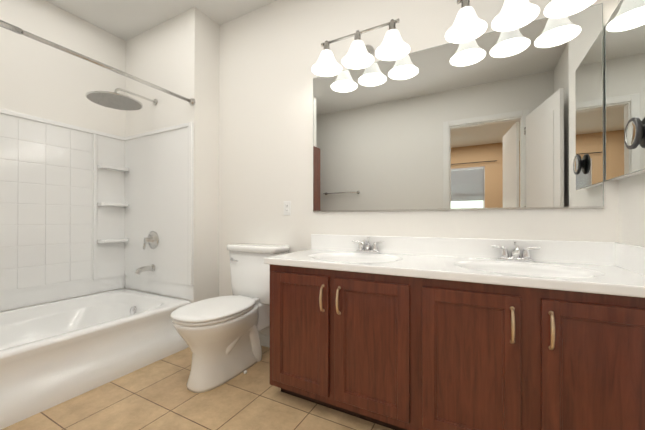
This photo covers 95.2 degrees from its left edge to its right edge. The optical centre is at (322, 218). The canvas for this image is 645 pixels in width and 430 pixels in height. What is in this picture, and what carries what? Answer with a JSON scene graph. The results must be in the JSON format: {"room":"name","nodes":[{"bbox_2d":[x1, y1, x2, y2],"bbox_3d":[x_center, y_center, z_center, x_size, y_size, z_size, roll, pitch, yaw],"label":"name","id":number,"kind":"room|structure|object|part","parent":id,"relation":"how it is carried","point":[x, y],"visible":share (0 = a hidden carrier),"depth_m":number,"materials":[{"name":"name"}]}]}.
{"room":"bathroom","nodes":[
{"label":"bathroom","id":0,"kind":"room"},
{"bbox_2d":[45,0,276,40],"bbox_3d":[-0.735,-1.887,1.217,4.280,0.050,2.800,0,0,28],"label":"ceiling","id":1,"kind":"structure","parent":0,"point":[125,20],"depth_m":2.62,"materials":[{"name":"white paint"}]},
{"bbox_2d":[125,7,219,302],"bbox_3d":[-1.494,-0.375,2.997,1.060,2.960,0.400,0,0,28],"label":"wall","id":2,"kind":"structure","parent":0,"point":[178,54],"depth_m":2.72,"materials":[{"name":"white paint"}]},
{"bbox_2d":[0,0,125,311],"bbox_3d":[-2.588,-0.378,2.198,0.120,2.960,2.840,0,0,28],"label":"wall","id":3,"kind":"structure","parent":2,"relation":"attached to","point":[41,80],"depth_m":2.58,"materials":[{"name":"white paint"}]},
{"bbox_2d":[0,108,193,310],"bbox_3d":[-1.945,-0.067,2.150,1.053,1.553,1.513,0,0,28],"label":"wall panel","id":4,"kind":"object","parent":3,"relation":"attached to","point":[84,211],"visible":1,"depth_m":2.65,"materials":[{"name":"white tile"}]},
{"bbox_2d":[0,20,194,105],"bbox_3d":[-1.495,-1.024,1.913,0.066,0.066,1.518,0,0,28],"label":"shower curtain rod","id":5,"kind":"object","parent":2,"relation":"attached to","point":[18,30],"visible":1,"depth_m":1.87,"materials":[{"name":"silver metal"}]},
{"bbox_2d":[85,88,158,274],"bbox_3d":[-1.736,-0.319,2.585,0.400,1.666,0.555,0,0,28],"label":"shower fixture","id":6,"kind":"object","parent":2,"relation":"attached to","point":[115,100],"visible":1,"depth_m":2.57,"materials":[{"name":"silver metal"}]},
{"bbox_2d":[1,346,392,429],"bbox_3d":[-0.735,1.123,1.204,4.280,0.050,2.800,0,0,28],"label":"floor","id":7,"kind":"structure","parent":0,"point":[157,395],"depth_m":1.70,"materials":[{"name":"tile"}]},
{"bbox_2d":[0,288,190,429],"bbox_3d":[-1.943,0.906,2.144,1.052,0.390,1.508,0,0,28],"label":"bathtub","id":8,"kind":"object","parent":7,"relation":"on","point":[54,353],"visible":0.92,"depth_m":2.05,"materials":[{"name":"white ceramic"}]},
{"bbox_2d":[171,243,289,392],"bbox_3d":[-0.677,0.664,2.165,0.536,0.896,0.856,0,0,28],"label":"toilet","id":9,"kind":"object","parent":7,"relation":"on","point":[220,335],"visible":0.98,"depth_m":2.03,"materials":[{"name":"white ceramic"}]},
{"bbox_2d":[264,262,644,429],"bbox_3d":[0.572,0.688,1.629,1.768,0.822,0.620,0,0,28],"label":"bathroom vanity","id":10,"kind":"object","parent":7,"relation":"on","point":[412,333],"depth_m":1.32,"materials":[{"name":"brown wood"}]},
{"bbox_2d":[264,250,644,293],"bbox_3d":[0.568,0.257,1.645,1.788,0.040,0.598,0,0,28],"label":"countertop","id":11,"kind":"structure","parent":10,"relation":"on","point":[578,275],"depth_m":1.49,"materials":[{"name":"white stone"}]},
{"bbox_2d":[259,334,269,347],"bbox_3d":[-0.543,1.056,2.564,1.019,0.095,0.017,0,0,28],"label":"baseboard","id":12,"kind":"structure","parent":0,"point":[265,340],"depth_m":2.51,"materials":[{"name":"white"}]},
{"bbox_2d":[219,0,618,335],"bbox_3d":[0.423,-0.379,2.128,3.140,2.960,0.132,0,0,28],"label":"wall","id":13,"kind":"structure","parent":0,"point":[511,119],"depth_m":1.96,"materials":[{"name":"white paint"}]},
{"bbox_2d":[284,201,290,214],"bbox_3d":[-0.293,-0.087,2.442,0.072,0.116,0.008,0,0,28],"label":"electrical outlet plate","id":14,"kind":"object","parent":13,"relation":"attached to","point":[287,207],"visible":1,"depth_m":2.44,"materials":[{"name":"white plastic"}]},
{"bbox_2d":[312,18,409,76],"bbox_3d":[0.250,-1.163,2.009,0.686,0.200,0.268,0,0,28],"label":"light","id":15,"kind":"object","parent":13,"relation":"attached to","point":[392,47],"visible":1,"depth_m":1.97,"materials":[{"name":"white glass"}]},
{"bbox_2d":[445,0,595,42],"bbox_3d":[1.035,-1.165,1.590,0.686,0.200,0.268,0,0,28],"label":"light","id":16,"kind":"object","parent":13,"relation":"attached to","point":[468,25],"visible":1,"depth_m":1.61,"materials":[{"name":"white glass"}]},
{"bbox_2d":[312,234,611,265],"bbox_3d":[0.703,0.180,1.900,1.788,0.120,0.022,0,0,28],"label":"backsplash","id":17,"kind":"structure","parent":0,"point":[598,253],"depth_m":1.77,"materials":[{"name":"white stone"}]},
{"bbox_2d":[618,0,644,245],"bbox_3d":[1.418,-0.383,0.998,0.320,2.960,0.950,0,0,28],"label":"wall","id":18,"kind":"structure","parent":0,"point":[632,210],"depth_m":1.36,"materials":[{"name":"white paint"}]},
{"bbox_2d":[604,0,644,181],"bbox_3d":[1.340,-0.590,1.283,0.083,0.795,0.518,0,0,28],"label":"mirror","id":19,"kind":"object","parent":18,"relation":"attached to","point":[624,65],"depth_m":1.30,"materials":[{"name":"white mirror"}]},
{"bbox_3d":[1.255,-0.342,1.181,0.028,0.126,0.126,0,0,28],"label":"magnifying mirror","id":20,"kind":"part","parent":19,"relation":"part of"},
{"bbox_2d":[612,242,644,273],"bbox_3d":[1.342,0.178,1.221,0.022,0.120,0.576,0,0,28],"label":"backsplash","id":21,"kind":"structure","parent":18,"relation":"attached to","point":[632,257],"depth_m":1.33,"materials":[{"name":"white stone"}]}
]}

